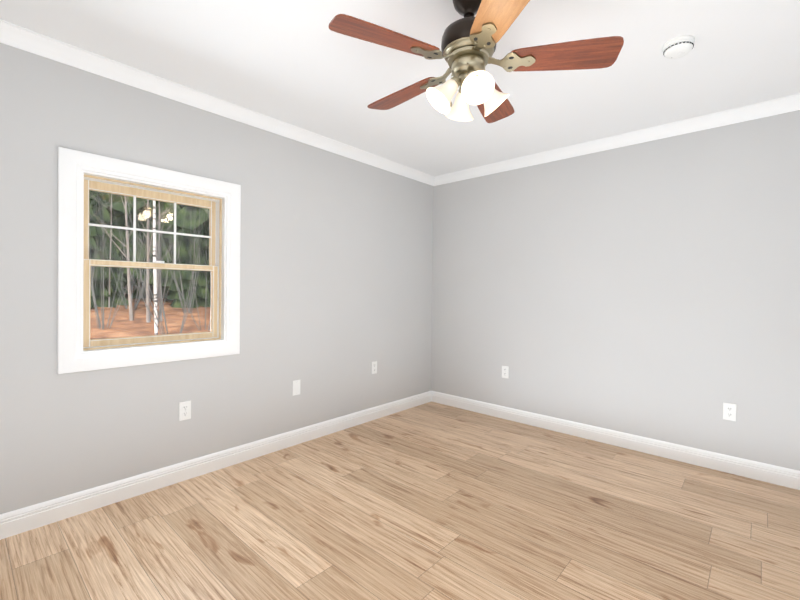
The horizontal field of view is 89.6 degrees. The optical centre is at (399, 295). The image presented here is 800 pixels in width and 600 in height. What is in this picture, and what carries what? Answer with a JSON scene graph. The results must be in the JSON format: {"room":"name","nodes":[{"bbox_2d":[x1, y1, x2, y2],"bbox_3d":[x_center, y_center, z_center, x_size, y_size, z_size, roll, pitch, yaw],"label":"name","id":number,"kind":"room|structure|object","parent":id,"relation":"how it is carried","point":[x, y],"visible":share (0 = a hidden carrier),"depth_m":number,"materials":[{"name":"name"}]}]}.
{"room":"empty bedroom","nodes":[
{"label":"empty bedroom","id":0,"kind":"room"},
{"bbox_2d":[0,43,433,513],"bbox_3d":[-1.324,-0.058,2.709,0.200,2.440,5.200,1,1,42],"label":"wall","id":1,"kind":"structure","parent":0,"point":[336,268],"depth_m":2.66,"materials":[{"name":"grey paint"}]},
{"bbox_2d":[57,147,240,373],"bbox_3d":[-1.520,-0.180,2.505,0.258,1.166,0.968,1,1,42],"label":"window","id":2,"kind":"structure","parent":1,"relation":"in","point":[81,174],"depth_m":2.37,"materials":[{"name":"white wood"}]},
{"bbox_2d":[179,401,190,420],"bbox_3d":[-1.355,0.726,2.538,0.008,0.115,0.070,1,1,42],"label":"electrical outlet","id":3,"kind":"object","parent":1,"relation":"attached to","point":[184,410],"visible":1,"depth_m":2.54,"materials":[{"name":"white plastic"}]},
{"bbox_2d":[0,391,431,539],"bbox_3d":[-1.256,1.106,2.650,0.016,0.115,4.800,1,1,42],"label":"baseboard","id":4,"kind":"structure","parent":1,"relation":"attached to","point":[21,520],"depth_m":2.49,"materials":[{"name":"white wood"}]},
{"bbox_2d":[0,19,435,185],"bbox_3d":[-1.212,-1.236,2.608,0.065,0.080,4.800,1,1,42],"label":"crown molding","id":5,"kind":"structure","parent":1,"relation":"attached to","point":[24,39],"depth_m":2.45,"materials":[{"name":"white wood"}]},
{"bbox_2d":[292,380,299,395],"bbox_3d":[-0.808,0.720,3.145,0.007,0.115,0.070,1,1,42],"label":"electrical outlet plate","id":6,"kind":"object","parent":1,"relation":"attached to","point":[296,387],"visible":1,"depth_m":3.14,"materials":[{"name":"white plastic"}]},
{"bbox_2d":[371,361,376,373],"bbox_3d":[-0.240,0.675,3.774,0.008,0.115,0.070,1,1,42],"label":"electrical outlet","id":7,"kind":"object","parent":1,"relation":"attached to","point":[374,368],"visible":1,"depth_m":3.77,"materials":[{"name":"white plastic"}]},
{"bbox_2d":[0,401,799,599],"bbox_3d":[0.059,1.251,1.465,3.960,0.120,5.200,1,1,42],"label":"floor","id":8,"kind":"structure","parent":0,"point":[431,500],"depth_m":2.04,"materials":[{"name":"brown wood"}]},
{"bbox_2d":[0,0,799,175],"bbox_3d":[0.087,-1.309,1.437,3.960,0.120,5.200,1,1,42],"label":"ceiling","id":9,"kind":"structure","parent":0,"point":[300,64],"depth_m":2.17,"materials":[{"name":"white paint"}]},
{"bbox_2d":[329,0,623,122],"bbox_3d":[0.264,-1.001,1.691,1.099,0.497,1.128,1,1,42],"label":"ceiling fan","id":10,"kind":"object","parent":9,"relation":"hanging from","point":[469,41],"visible":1,"depth_m":1.59,"materials":[{"name":"brown wood"}]},
{"bbox_2d":[662,35,694,58],"bbox_3d":[1.371,-1.213,1.983,0.132,0.056,0.132,1,1,42],"label":"smoke detector","id":11,"kind":"object","parent":9,"relation":"attached to","point":[678,47],"visible":1,"depth_m":1.95,"materials":[{"name":"white plastic"}]},
{"bbox_2d":[431,110,799,470],"bbox_3d":[1.746,-0.031,3.309,3.560,2.440,0.200,1,1,42],"label":"wall","id":12,"kind":"structure","parent":0,"point":[649,289],"depth_m":3.09,"materials":[{"name":"grey paint"}]},
{"bbox_2d":[502,366,508,377],"bbox_3d":[1.002,0.729,3.840,0.070,0.115,0.008,1,1,42],"label":"electrical outlet","id":13,"kind":"object","parent":12,"relation":"attached to","point":[505,371],"visible":1,"depth_m":3.83,"materials":[{"name":"white plastic"}]},
{"bbox_2d":[432,391,799,489],"bbox_3d":[1.665,1.132,3.238,3.510,0.115,0.016,1,1,42],"label":"baseboard","id":14,"kind":"structure","parent":12,"relation":"attached to","point":[782,476],"depth_m":3.07,"materials":[{"name":"white wood"}]},
{"bbox_2d":[436,93,799,185],"bbox_3d":[1.674,-1.211,3.194,3.390,0.080,0.065,1,1,42],"label":"crown molding","id":15,"kind":"structure","parent":12,"relation":"attached to","point":[791,103],"depth_m":3.05,"materials":[{"name":"white wood"}]},
{"bbox_2d":[723,402,736,420],"bbox_3d":[2.235,0.789,2.729,0.070,0.115,0.008,1,1,42],"label":"electrical outlet","id":16,"kind":"object","parent":12,"relation":"attached to","point":[729,411],"visible":1,"depth_m":2.73,"materials":[{"name":"white plastic"}]},
{"label":"outside","id":17,"kind":"structure","parent":0,"visible":0},
{"bbox_2d":[90,286,210,338],"bbox_3d":[-21.110,-0.379,47.993,89.780,2.792,95.000,1,1,42],"label":"ground","id":18,"kind":"structure","parent":17,"point":[124,328],"depth_m":13.74,"materials":[{"name":"brown soil"}]},
{"bbox_2d":[89,191,210,334],"bbox_3d":[-11.085,-5.301,22.319,24.349,13.160,14.908,1,1,42],"label":"trees","id":19,"kind":"object","parent":18,"relation":"on","point":[158,287],"depth_m":13.47,"materials":[{"name":"grey plant"}]},
{"bbox_2d":[89,190,210,307],"bbox_3d":[-14.243,-9.169,33.197,36.754,20.003,37.065,1,1,42],"label":"trees","id":20,"kind":"object","parent":18,"relation":"on","point":[186,240],"depth_m":17.85,"materials":[{"name":"green plant"}]}
]}

